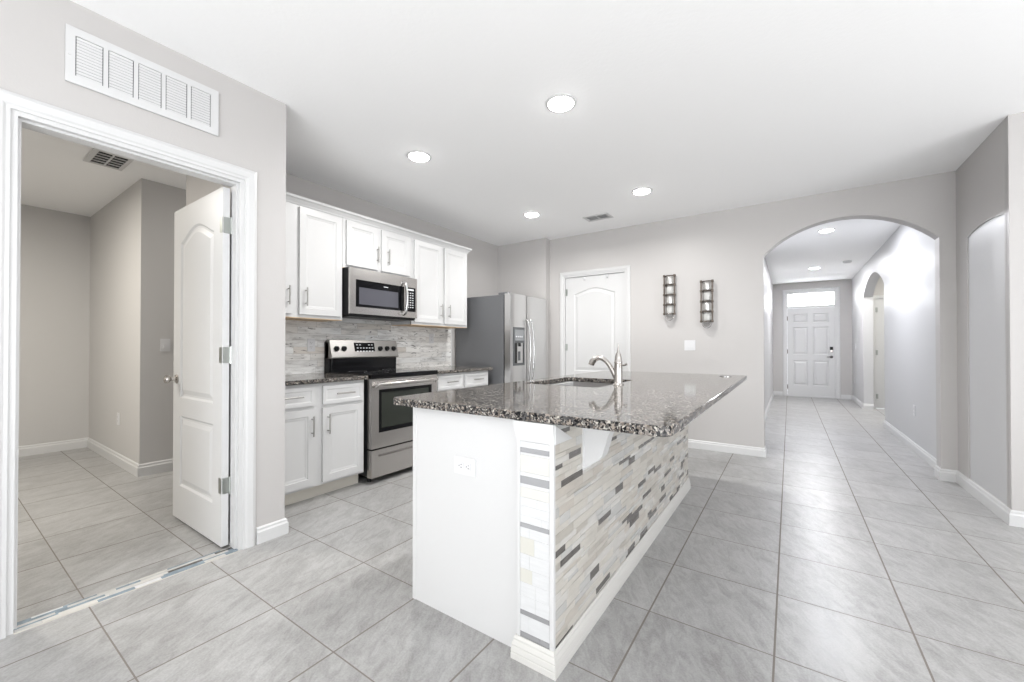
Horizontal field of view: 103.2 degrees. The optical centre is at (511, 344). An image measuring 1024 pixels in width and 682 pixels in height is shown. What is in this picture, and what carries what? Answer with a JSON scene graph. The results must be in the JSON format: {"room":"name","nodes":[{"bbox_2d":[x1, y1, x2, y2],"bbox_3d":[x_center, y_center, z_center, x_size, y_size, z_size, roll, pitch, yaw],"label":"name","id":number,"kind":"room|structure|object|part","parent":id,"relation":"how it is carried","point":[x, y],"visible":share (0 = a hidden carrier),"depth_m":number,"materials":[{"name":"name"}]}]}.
{"room":"kitchen","nodes":[
{"label":"kitchen","id":0,"kind":"room"},
{"bbox_2d":[19,204,89,445],"bbox_3d":[-5.672,-0.152,3.647,0.120,2.660,2.610,0,-1,34],"label":"wall","id":1,"kind":"structure","parent":0,"point":[54,245],"depth_m":4.47,"materials":[{"name":"grey paint"}]},
{"bbox_2d":[89,178,185,463],"bbox_3d":[-3.557,-0.142,5.047,2.030,2.660,2.090,0,-1,34],"label":"wall","id":2,"kind":"structure","parent":0,"point":[132,235],"depth_m":3.79,"materials":[{"name":"grey paint"}]},
{"bbox_2d":[18,437,172,477],"bbox_3d":[-4.323,1.126,4.055,4.664,0.110,1.539,0,0,-18],"label":"baseboard","id":3,"kind":"structure","parent":2,"relation":"attached to","point":[138,470],"depth_m":4.24,"materials":[{"name":"grey wood"}]},
{"bbox_2d":[160,339,169,350],"bbox_3d":[-3.207,0.008,3.752,0.010,0.117,0.072,0,-1,34],"label":"light switch","id":4,"kind":"object","parent":2,"relation":"attached to","point":[164,343],"visible":1,"depth_m":3.75,"materials":[{"name":"white plastic"}]},
{"bbox_2d":[0,0,285,543],"bbox_3d":[-3.115,-0.179,0.121,0.120,2.660,5.880,0,-1,34],"label":"wall","id":5,"kind":"structure","parent":0,"point":[251,136],"depth_m":2.25,"materials":[{"name":"grey paint"}]},
{"bbox_2d":[6,109,243,635],"bbox_3d":[-1.825,0.111,2.003,0.128,2.109,0.847,0,-1,34],"label":"trim","id":6,"kind":"structure","parent":5,"relation":"attached to","point":[19,119],"depth_m":1.83,"materials":[{"name":"grey wood"}]},
{"bbox_2d":[0,88,256,639],"bbox_3d":[-1.768,0.078,1.964,0.018,2.174,0.977,0,-1,34],"label":"trim","id":7,"kind":"structure","parent":5,"relation":"attached to","point":[9,100],"depth_m":1.89,"materials":[{"name":"grey wood"}]},
{"bbox_2d":[65,23,218,135],"bbox_3d":[-1.767,-1.260,1.983,0.011,0.245,0.568,0,-1,34],"label":"air vent","id":8,"kind":"object","parent":5,"relation":"in","point":[93,63],"visible":1,"depth_m":1.94,"materials":[{"name":"grey metal"}]},
{"bbox_3d":[-1.885,-1.260,1.810,0.005,0.172,0.082,0,-1,34],"label":"louvre panel","id":9,"kind":"part","parent":8,"relation":"part of","materials":[{"name":"grey metal"}]},
{"bbox_3d":[-1.827,-1.260,1.895,0.005,0.172,0.082,0,-1,34],"label":"louvre panel","id":10,"kind":"part","parent":8,"relation":"part of","materials":[{"name":"grey"}]},
{"bbox_3d":[-1.768,-1.259,1.981,0.005,0.172,0.082,0,-1,34],"label":"louvre panel","id":11,"kind":"part","parent":8,"relation":"part of","materials":[{"name":"grey"}]},
{"bbox_3d":[-1.710,-1.258,2.066,0.005,0.172,0.082,0,-1,34],"label":"louvre panel","id":12,"kind":"part","parent":8,"relation":"part of","materials":[{"name":"grey"}]},
{"bbox_3d":[-1.651,-1.258,2.152,0.005,0.172,0.082,0,-1,34],"label":"louvre panel","id":13,"kind":"part","parent":8,"relation":"part of","materials":[{"name":"grey metal"}]},
{"bbox_2d":[163,187,231,546],"bbox_3d":[-1.954,0.127,2.535,0.791,2.048,0.181,0,-1,34],"label":"door","id":14,"kind":"structure","parent":5,"relation":"in","point":[203,227],"depth_m":2.47,"materials":[{"name":"painted wood"},{"name":"metal"}]},
{"bbox_3d":[-2.254,0.230,2.675,0.064,0.064,0.073,0,-1,34],"label":"knob","id":15,"kind":"part","parent":14,"relation":"part of","materials":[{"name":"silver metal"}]},
{"bbox_2d":[256,518,288,544],"bbox_3d":[-1.522,1.121,2.496,0.216,0.095,0.179,0,-1,34],"label":"baseboard","id":16,"kind":"structure","parent":5,"relation":"attached to","point":[275,529],"depth_m":2.43,"materials":[{"name":"grey wood"}]},
{"bbox_2d":[186,175,230,522],"bbox_3d":[-2.003,-0.159,2.845,1.122,2.660,0.130,0,-1,34],"label":"wall","id":17,"kind":"structure","parent":0,"point":[196,188],"depth_m":2.96,"materials":[{"name":"grey paint"}]},
{"bbox_2d":[286,173,497,365],"bbox_3d":[-1.248,-0.144,4.739,0.230,2.660,3.850,0,-1,34],"label":"wall","id":18,"kind":"structure","parent":0,"point":[482,261],"depth_m":4.89,"materials":[{"name":"grey paint"}]},
{"bbox_2d":[285,201,341,321],"bbox_3d":[-1.848,-0.675,3.327,0.378,0.929,0.829,0,-1,34],"label":"upper cabinet","id":19,"kind":"object","parent":18,"relation":"attached to","point":[313,237],"visible":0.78,"depth_m":3.37,"materials":[{"name":"grey wood"}]},
{"bbox_3d":[-1.850,-0.678,3.074,0.019,0.868,0.355,0,-1,34],"label":"door","id":20,"kind":"part","parent":19,"relation":"part of","materials":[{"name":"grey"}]},
{"bbox_3d":[-1.744,-0.386,3.175,0.038,0.150,0.011,0,-1,34],"label":"handle","id":21,"kind":"part","parent":19,"relation":"part of","materials":[{"name":"silver metal"}]},
{"bbox_3d":[-1.871,-0.214,3.339,0.319,0.006,0.827,0,-1,34],"label":"underside panel","id":22,"kind":"part","parent":19,"relation":"part of","materials":[{"name":"beige wood"}]},
{"bbox_2d":[285,318,451,374],"bbox_3d":[-1.504,0.000,4.147,0.010,0.538,2.579,0,-1,34],"label":"backsplash","id":23,"kind":"structure","parent":18,"relation":"attached to","point":[414,348],"depth_m":4.13,"materials":[{"name":"tile"}]},
{"bbox_2d":[429,334,433,342],"bbox_3d":[-0.975,-0.068,4.909,0.007,0.117,0.072,0,-1,34],"label":"wall outlet","id":24,"kind":"object","parent":23,"relation":"attached to","point":[431,336],"visible":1,"depth_m":4.91,"materials":[{"name":"white plastic"}]},
{"bbox_2d":[342,218,410,277],"bbox_3d":[-1.389,-0.905,3.999,0.378,0.459,0.791,0,-1,34],"label":"upper cabinet","id":25,"kind":"object","parent":18,"relation":"attached to","point":[364,246],"visible":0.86,"depth_m":3.85,"materials":[{"name":"grey wood"}]},
{"bbox_3d":[-1.385,-0.908,3.755,0.019,0.398,0.333,0,-1,34],"label":"door","id":26,"kind":"part","parent":25,"relation":"part of","materials":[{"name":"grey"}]},
{"bbox_3d":[-1.276,-0.851,3.864,0.038,0.150,0.011,0,-1,34],"label":"handle","id":27,"kind":"part","parent":25,"relation":"part of","materials":[{"name":"silver metal"}]},
{"bbox_2d":[342,267,416,321],"bbox_3d":[-1.339,-0.461,3.958,0.479,0.435,0.770,0,-1,34],"label":"microwave","id":28,"kind":"object","parent":25,"relation":"attached to","point":[366,294],"visible":0.94,"depth_m":3.79,"materials":[{"name":"silver metal"}]},
{"bbox_3d":[-1.053,-0.456,4.016,0.072,0.348,0.031,0,-1,34],"label":"door handle","id":29,"kind":"part","parent":28,"relation":"part of","materials":[{"name":"silver metal"}]},
{"bbox_3d":[-1.166,-0.905,4.075,0.019,0.398,0.353,0,-1,34],"label":"door","id":30,"kind":"part","parent":25,"relation":"part of","materials":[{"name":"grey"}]},
{"bbox_2d":[391,238,466,328],"bbox_3d":[-0.914,-0.665,4.691,0.378,0.929,0.888,0,-1,34],"label":"upper cabinet","id":31,"kind":"object","parent":18,"relation":"attached to","point":[440,272],"visible":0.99,"depth_m":4.57,"materials":[{"name":"grey wood"}]},
{"bbox_2d":[286,192,471,253],"bbox_3d":[-1.364,-1.149,4.048,0.366,0.060,2.560,0,-1,34],"label":"crown molding","id":32,"kind":"structure","parent":31,"relation":"attached to","point":[292,198],"depth_m":3.79,"materials":[{"name":"grey wood"}]},
{"bbox_3d":[-0.916,-0.667,4.439,0.019,0.868,0.403,0,-1,34],"label":"door","id":33,"kind":"part","parent":31,"relation":"part of","materials":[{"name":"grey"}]},
{"bbox_3d":[-0.937,-0.203,4.703,0.319,0.006,0.886,0,-1,34],"label":"underside panel","id":34,"kind":"part","parent":31,"relation":"part of","materials":[{"name":"beige wood"}]},
{"bbox_3d":[-0.667,-0.665,4.803,0.019,0.868,0.385,0,-1,34],"label":"door","id":35,"kind":"part","parent":31,"relation":"part of","materials":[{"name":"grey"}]},
{"bbox_2d":[0,395,1023,681],"bbox_3d":[1.319,1.236,3.511,12.200,0.120,16.700,0,-1,34],"label":"floor","id":36,"kind":"structure","parent":0,"point":[839,553],"depth_m":1.97,"materials":[{"name":"tile"}]},
{"bbox_2d":[13,547,238,634],"bbox_3d":[-1.802,1.161,1.979,0.090,0.007,0.805,0,-1,34],"label":"threshold strip","id":37,"kind":"object","parent":36,"relation":"on","point":[40,619],"visible":0.94,"depth_m":1.90,"materials":[{"name":"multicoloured tile"}]},
{"bbox_2d":[285,380,363,505],"bbox_3d":[-1.714,0.735,3.220,0.698,0.878,0.822,0,-1,34],"label":"base cabinet","id":38,"kind":"object","parent":36,"relation":"on","point":[324,422],"visible":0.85,"depth_m":3.09,"materials":[{"name":"white wood"}]},
{"bbox_3d":[-1.556,0.382,2.869,0.038,0.011,0.155,0,-1,34],"label":"handle","id":39,"kind":"part","parent":38,"relation":"part of","materials":[{"name":"silver metal"}]},
{"bbox_3d":[-1.580,0.387,2.885,0.019,0.140,0.362,0,-1,34],"label":"drawer","id":40,"kind":"part","parent":38,"relation":"part of","materials":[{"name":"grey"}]},
{"bbox_3d":[-1.580,0.764,2.882,0.019,0.565,0.362,0,-1,34],"label":"door","id":41,"kind":"part","parent":38,"relation":"part of","materials":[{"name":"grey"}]},
{"bbox_3d":[-1.469,0.608,2.994,0.038,0.150,0.011,0,-1,34],"label":"handle","id":42,"kind":"part","parent":38,"relation":"part of","materials":[{"name":"silver metal"}]},
{"bbox_2d":[285,373,367,385],"bbox_3d":[-1.720,0.278,3.235,0.685,0.032,0.835,0,-1,34],"label":"countertop","id":43,"kind":"structure","parent":38,"relation":"on","point":[313,378],"depth_m":3.19,"materials":[{"name":"stone"}]},
{"bbox_3d":[-1.397,0.608,3.099,0.038,0.150,0.011,0,-1,34],"label":"handle","id":44,"kind":"part","parent":38,"relation":"part of","materials":[{"name":"silver metal"}]},
{"bbox_3d":[-1.343,0.389,3.231,0.019,0.140,0.350,0,-1,34],"label":"drawer","id":45,"kind":"part","parent":38,"relation":"part of","materials":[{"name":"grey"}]},
{"bbox_3d":[-1.343,0.767,3.228,0.019,0.565,0.350,0,-1,34],"label":"door","id":46,"kind":"part","parent":38,"relation":"part of","materials":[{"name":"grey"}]},
{"bbox_2d":[324,339,437,481],"bbox_3d":[-1.216,0.568,3.870,0.763,1.222,0.764,0,-1,34],"label":"stove","id":47,"kind":"object","parent":36,"relation":"on","point":[388,427],"visible":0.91,"depth_m":3.64,"materials":[{"name":"silver metal"}]},
{"bbox_3d":[-1.472,0.047,4.049,0.107,0.177,0.764,0,-1,34],"label":"control panel","id":48,"kind":"part","parent":47,"relation":"part of","materials":[{"name":"silver metal"}]},
{"bbox_3d":[-1.458,0.038,4.015,0.026,0.104,0.230,0,-1,34],"label":"display panel","id":49,"kind":"part","parent":47,"relation":"part of","materials":[{"name":"black glass"}]},
{"bbox_2d":[328,368,437,378],"bbox_3d":[-1.233,0.274,3.883,0.697,0.040,0.764,0,-1,34],"label":"cooktop","id":50,"kind":"object","parent":47,"relation":"in","point":[372,373],"depth_m":3.76,"materials":[{"name":"black glass"}]},
{"bbox_3d":[-0.979,1.010,3.704,0.058,0.231,0.758,0,-1,34],"label":"storage drawer","id":51,"kind":"part","parent":47,"relation":"part of","materials":[{"name":"silver metal"}]},
{"bbox_3d":[-0.979,0.590,3.707,0.058,0.587,0.758,0,-1,34],"label":"oven door","id":52,"kind":"part","parent":47,"relation":"part of","materials":[{"name":"silver metal"}]},
{"bbox_3d":[-0.929,0.349,3.675,0.066,0.048,0.723,0,-1,34],"label":"door handle","id":53,"kind":"part","parent":47,"relation":"part of","materials":[{"name":"silver metal"}]},
{"bbox_2d":[437,370,487,390],"bbox_3d":[-0.772,0.746,4.597,0.698,0.878,0.875,0,-1,34],"label":"base cabinet","id":54,"kind":"object","parent":36,"relation":"on","point":[448,381],"visible":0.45,"depth_m":4.38,"materials":[{"name":"white wood"}]},
{"bbox_2d":[402,366,491,373],"bbox_3d":[-0.777,0.289,4.613,0.685,0.032,0.930,0,-1,34],"label":"countertop","id":55,"kind":"structure","parent":54,"relation":"on","point":[441,369],"depth_m":4.54,"materials":[{"name":"stone"}]},
{"bbox_3d":[-0.646,0.397,4.250,0.019,0.140,0.380,0,-1,34],"label":"drawer","id":56,"kind":"part","parent":54,"relation":"part of","materials":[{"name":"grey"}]},
{"bbox_3d":[-0.403,0.400,4.605,0.019,0.140,0.400,0,-1,34],"label":"drawer","id":57,"kind":"part","parent":54,"relation":"part of","materials":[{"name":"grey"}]},
{"bbox_2d":[456,292,547,384],"bbox_3d":[-0.079,0.286,5.360,0.953,1.808,0.910,0,-1,34],"label":"refrigerator","id":58,"kind":"object","parent":36,"relation":"on","point":[505,332],"visible":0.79,"depth_m":4.99,"materials":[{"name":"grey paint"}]},
{"bbox_3d":[0.055,0.235,4.935,0.105,1.675,0.355,0,-1,34],"label":"door","id":59,"kind":"part","parent":58,"relation":"part of","materials":[{"name":"silver metal"}]},
{"bbox_3d":[0.206,0.098,5.007,0.082,0.822,0.027,0,-1,39],"label":"door handle","id":60,"kind":"part","parent":58,"relation":"part of","materials":[{"name":"silver metal"}]},
{"bbox_3d":[0.251,0.098,5.072,0.082,0.822,0.027,0,-1,30],"label":"door handle","id":61,"kind":"part","parent":58,"relation":"part of","materials":[{"name":"silver metal"}]},
{"bbox_3d":[0.314,0.238,5.314,0.105,1.675,0.542,0,-1,34],"label":"door","id":62,"kind":"part","parent":58,"relation":"part of","materials":[{"name":"silver metal"}]},
{"bbox_2d":[413,381,690,680],"bbox_3d":[0.514,0.730,2.566,0.912,0.878,2.337,0,-1,34],"label":"kitchen island","id":63,"kind":"object","parent":36,"relation":"on","point":[528,552],"visible":0.74,"depth_m":1.65,"materials":[{"name":"grey"}]},
{"bbox_2d":[454,455,475,476],"bbox_3d":[-0.197,0.508,1.687,0.117,0.072,0.007,0,-1,34],"label":"wall outlet","id":64,"kind":"object","parent":63,"relation":"attached to","point":[462,465],"visible":1,"depth_m":1.68,"materials":[{"name":"white plastic"}]},
{"bbox_2d":[458,461,462,469],"bbox_3d":[-0.215,0.508,1.696,0.029,0.033,0.002,0,-1,34],"label":"socket","id":65,"kind":"object","parent":64,"relation":"attached to","point":[460,463],"depth_m":1.70,"materials":[{"name":"white plastic"}]},
{"bbox_2d":[465,463,470,471],"bbox_3d":[-0.182,0.508,1.673,0.029,0.033,0.002,0,-1,34],"label":"socket","id":66,"kind":"object","parent":64,"relation":"attached to","point":[467,465],"depth_m":1.67,"materials":[{"name":"white plastic"}]},
{"bbox_3d":[0.090,0.722,1.479,0.156,0.878,0.032,0,-1,34],"label":"corner trim","id":67,"kind":"part","parent":63,"relation":"part of","materials":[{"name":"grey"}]},
{"bbox_3d":[0.116,0.320,1.522,0.174,0.072,0.146,0,-1,34],"label":"cap moulding","id":68,"kind":"part","parent":63,"relation":"part of","materials":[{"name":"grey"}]},
{"bbox_2d":[393,371,746,436],"bbox_3d":[0.698,0.273,2.653,1.263,0.034,2.670,0,-1,34],"label":"island countertop","id":69,"kind":"structure","parent":63,"relation":"on","point":[655,404],"depth_m":1.83,"materials":[{"name":"stone"}]},
{"bbox_2d":[550,381,612,386],"bbox_3d":[0.472,0.385,2.794,0.540,0.186,0.690,0,-1,34],"label":"sink","id":70,"kind":"object","parent":69,"relation":"in","point":[579,384],"visible":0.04,"depth_m":3.11,"materials":[{"name":"silver metal"}]},
{"bbox_2d":[589,343,627,384],"bbox_3d":[0.610,0.124,2.587,0.258,0.262,0.068,0,-1,34],"label":"faucet","id":71,"kind":"object","parent":69,"relation":"on","point":[616,371],"visible":0.99,"depth_m":2.54,"materials":[{"name":"grey metal"}]},
{"bbox_3d":[0.586,0.146,2.603,0.200,0.145,0.042,0,-1,34],"label":"spout","id":72,"kind":"part","parent":71,"relation":"part of","materials":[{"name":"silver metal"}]},
{"bbox_3d":[0.668,0.035,2.548,0.038,0.084,0.038,0,-1,34],"label":"handle","id":73,"kind":"part","parent":71,"relation":"part of","materials":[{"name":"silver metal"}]},
{"bbox_3d":[0.726,1.126,2.405,0.188,0.084,2.316,0,-1,34],"label":"baseboard","id":74,"kind":"part","parent":63,"relation":"part of","materials":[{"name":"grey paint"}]},
{"bbox_2d":[21,0,1023,283],"bbox_3d":[1.319,-1.543,3.532,12.200,0.120,16.700,0,-1,34],"label":"ceiling","id":75,"kind":"structure","parent":0,"point":[709,106],"depth_m":2.46,"materials":[{"name":"white paint"}]},
{"bbox_2d":[83,148,133,170],"bbox_3d":[-3.239,-1.480,3.255,0.370,0.009,0.230,0,-1,34],"label":"ceiling vent","id":76,"kind":"object","parent":75,"relation":"in","point":[95,156],"visible":0.92,"depth_m":3.26,"materials":[{"name":"grey metal"}]},
{"bbox_2d":[406,150,430,161],"bbox_3d":[-0.735,-1.476,3.204,0.192,0.018,0.192,0,-1,34],"label":"recessed light","id":77,"kind":"object","parent":75,"relation":"in","point":[416,155],"visible":1,"depth_m":3.17,"materials":[{"name":"grey"}]},
{"bbox_2d":[523,212,539,217],"bbox_3d":[0.225,-1.465,4.607,0.192,0.018,0.192,0,-1,34],"label":"recessed light","id":78,"kind":"object","parent":75,"relation":"in","point":[527,214],"visible":1,"depth_m":4.57,"materials":[{"name":"grey"}]},
{"bbox_2d":[545,93,576,112],"bbox_3d":[0.302,-1.481,2.507,0.192,0.018,0.192,0,-1,34],"label":"recessed light","id":79,"kind":"object","parent":75,"relation":"in","point":[559,103],"visible":1,"depth_m":2.48,"materials":[{"name":"grey"}]},
{"bbox_2d":[582,212,613,221],"bbox_3d":[0.997,-1.469,4.702,0.300,0.010,0.200,0,-1,34],"label":"ceiling vent","id":80,"kind":"object","parent":75,"relation":"in","point":[606,215],"visible":1,"depth_m":4.70,"materials":[{"name":"grey metal"}]},
{"bbox_2d":[632,187,651,194],"bbox_3d":[1.254,-1.470,3.915,0.192,0.018,0.192,0,-1,34],"label":"recessed light","id":81,"kind":"object","parent":75,"relation":"in","point":[642,190],"visible":1,"depth_m":3.89,"materials":[{"name":"grey"}]},
{"bbox_2d":[817,228,834,232],"bbox_3d":[4.058,-1.461,5.232,0.186,0.018,0.186,0,-1,34],"label":"recessed light","id":82,"kind":"object","parent":75,"relation":"in","point":[827,229],"visible":1,"depth_m":5.19,"materials":[{"name":"grey"}]},
{"bbox_2d":[498,238,549,384],"bbox_3d":[0.201,-0.135,5.926,0.819,2.660,0.254,0,-1,34],"label":"wall","id":83,"kind":"structure","parent":0,"point":[523,267],"depth_m":5.77,"materials":[{"name":"grey paint"}]},
{"bbox_2d":[550,171,957,469],"bbox_3d":[2.204,-0.145,4.630,3.951,2.660,0.130,0,-1,34],"label":"wall","id":84,"kind":"structure","parent":0,"point":[729,247],"depth_m":4.43,"materials":[{"name":"grey paint"}]},
{"bbox_2d":[565,272,623,381],"bbox_3d":[1.058,0.136,5.335,0.856,2.084,0.108,0,-1,34],"label":"door","id":85,"kind":"structure","parent":84,"relation":"in","point":[594,304],"depth_m":5.35,"materials":[{"name":"white painted wood"}]},
{"bbox_2d":[560,265,630,375],"bbox_3d":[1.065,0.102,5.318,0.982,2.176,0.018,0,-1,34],"label":"trim","id":86,"kind":"structure","parent":84,"relation":"attached to","point":[625,267],"depth_m":5.28,"materials":[{"name":"grey wood"}]},
{"bbox_2d":[663,274,675,320],"bbox_3d":[1.840,-0.542,4.737,0.138,0.538,0.108,0,-1,34],"label":"wall sconce","id":87,"kind":"object","parent":84,"relation":"attached to","point":[670,310],"visible":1,"depth_m":4.73,"materials":[{"name":"brown metal"}]},
{"bbox_3d":[1.851,-0.748,4.755,0.090,0.080,0.066,0,-1,34],"label":"glass panel","id":88,"kind":"part","parent":87,"relation":"part of","materials":[{"name":"white glass"}]},
{"bbox_3d":[1.851,-0.633,4.755,0.090,0.080,0.066,0,-1,34],"label":"glass panel","id":89,"kind":"part","parent":87,"relation":"part of","materials":[{"name":"white"}]},
{"bbox_3d":[1.851,-0.517,4.754,0.090,0.080,0.066,0,-1,34],"label":"glass panel","id":90,"kind":"part","parent":87,"relation":"part of","materials":[{"name":"white glass"}]},
{"bbox_3d":[1.851,-0.402,4.753,0.090,0.080,0.066,0,-1,34],"label":"glass panel","id":91,"kind":"part","parent":87,"relation":"part of","materials":[{"name":"white"}]},
{"bbox_2d":[684,340,695,349],"bbox_3d":[2.042,0.013,4.655,0.118,0.117,0.010,0,-1,34],"label":"light switch","id":92,"kind":"object","parent":84,"relation":"attached to","point":[688,344],"visible":1,"depth_m":4.66,"materials":[{"name":"white plastic"}]},
{"bbox_2d":[700,279,713,327],"bbox_3d":[2.168,-0.444,4.512,0.138,0.538,0.108,0,-1,34],"label":"wall sconce","id":93,"kind":"object","parent":84,"relation":"attached to","point":[708,284],"visible":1,"depth_m":4.50,"materials":[{"name":"brown metal"}]},
{"bbox_3d":[2.179,-0.650,4.530,0.090,0.080,0.066,0,-1,34],"label":"glass panel","id":94,"kind":"part","parent":93,"relation":"part of","materials":[{"name":"white glass"}]},
{"bbox_3d":[2.179,-0.535,4.529,0.090,0.080,0.066,0,-1,34],"label":"glass panel","id":95,"kind":"part","parent":93,"relation":"part of","materials":[{"name":"white"}]},
{"bbox_3d":[2.179,-0.419,4.528,0.090,0.080,0.066,0,-1,34],"label":"glass panel","id":96,"kind":"part","parent":93,"relation":"part of","materials":[{"name":"white glass"}]},
{"bbox_3d":[2.179,-0.304,4.527,0.090,0.080,0.066,0,-1,34],"label":"glass panel","id":97,"kind":"part","parent":93,"relation":"part of","materials":[{"name":"white"}]},
{"bbox_2d":[688,439,766,457],"bbox_3d":[2.097,1.138,4.684,1.428,0.095,0.146,0,-1,34],"label":"baseboard","id":98,"kind":"structure","parent":84,"relation":"attached to","point":[698,444],"depth_m":4.42,"materials":[{"name":"grey wood"}]},
{"bbox_2d":[934,465,1023,527],"bbox_3d":[4.206,1.120,2.629,1.838,0.100,1.156,0,-1,34],"label":"baseboard","id":99,"kind":"structure","parent":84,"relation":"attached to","point":[1014,518],"depth_m":2.96,"materials":[{"name":"grey wood"}]},
{"bbox_2d":[764,258,772,410],"bbox_3d":[4.435,-0.126,7.181,0.130,2.660,6.600,0,-1,34],"label":"wall","id":100,"kind":"structure","parent":0,"point":[768,286],"depth_m":7.68,"materials":[{"name":"grey paint"}]},
{"bbox_2d":[765,391,782,420],"bbox_3d":[4.535,1.156,7.030,0.195,0.095,6.460,0,-1,34],"label":"baseboard","id":101,"kind":"structure","parent":100,"relation":"attached to","point":[780,393],"depth_m":8.44,"materials":[{"name":"grey wood"}]},
{"bbox_2d":[773,279,852,394],"bbox_3d":[6.980,-0.109,9.359,1.610,2.660,0.130,0,-1,34],"label":"wall","id":102,"kind":"structure","parent":0,"point":[845,285],"depth_m":9.10,"materials":[{"name":"grey paint"}]},
{"bbox_2d":[787,291,834,308],"bbox_3d":[6.908,-1.024,9.391,0.897,0.360,0.060,0,-1,34],"label":"window","id":103,"kind":"structure","parent":102,"relation":"in","point":[824,298],"depth_m":9.37,"materials":[{"name":"grey"}]},
{"bbox_2d":[787,307,836,398],"bbox_3d":[6.911,0.191,9.386,0.929,2.060,0.140,0,-1,34],"label":"door","id":104,"kind":"structure","parent":102,"relation":"in","point":[810,331],"depth_m":9.36,"materials":[{"name":"grey wood"}]},
{"bbox_2d":[783,286,840,398],"bbox_3d":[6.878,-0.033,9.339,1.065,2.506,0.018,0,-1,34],"label":"trim","id":105,"kind":"structure","parent":102,"relation":"attached to","point":[837,289],"depth_m":9.16,"materials":[{"name":"grey wood"}]},
{"bbox_2d":[873,276,883,298],"bbox_3d":[7.345,-0.125,7.298,1.320,2.660,0.100,0,-1,34],"label":"wall","id":106,"kind":"structure","parent":0,"point":[879,289],"depth_m":7.57,"materials":[{"name":"grey paint"}]},
{"bbox_2d":[873,295,883,408],"bbox_3d":[7.150,0.145,7.358,0.950,2.120,0.018,0,-1,34],"label":"trim","id":107,"kind":"structure","parent":106,"relation":"attached to","point":[875,296],"depth_m":7.59,"materials":[{"name":"grey wood"}]},
{"bbox_2d":[875,299,884,407],"bbox_3d":[7.160,0.172,7.396,0.851,2.044,0.044,0,-1,34],"label":"door","id":108,"kind":"structure","parent":106,"relation":"in","point":[879,303],"depth_m":7.58,"materials":[{"name":"grey wood"}]},
{"bbox_2d":[852,119,1008,506],"bbox_3d":[5.420,-0.137,5.762,0.160,2.660,7.570,0,-1,34],"label":"wall","id":109,"kind":"structure","parent":0,"point":[905,263],"depth_m":3.34,"materials":[{"name":"grey paint"}]},
{"bbox_2d":[841,395,873,408],"bbox_3d":[7.005,1.165,8.262,0.201,0.095,1.659,0,0,29],"label":"baseboard","id":110,"kind":"structure","parent":109,"relation":"attached to","point":[863,406],"depth_m":8.04,"materials":[{"name":"grey wood"}]},
{"bbox_2d":[883,420,936,467],"bbox_3d":[4.687,1.138,4.712,0.156,0.095,2.806,0,-1,34],"label":"baseboard","id":111,"kind":"structure","parent":109,"relation":"attached to","point":[913,446],"depth_m":4.51,"materials":[{"name":"grey wood"}]},
{"bbox_2d":[1005,112,1023,511],"bbox_3d":[4.899,-0.169,1.511,4.020,2.660,0.045,0,-1,34],"label":"wall","id":112,"kind":"structure","parent":0,"point":[1014,123],"depth_m":2.61,"materials":[{"name":"grey paint"}]}
]}

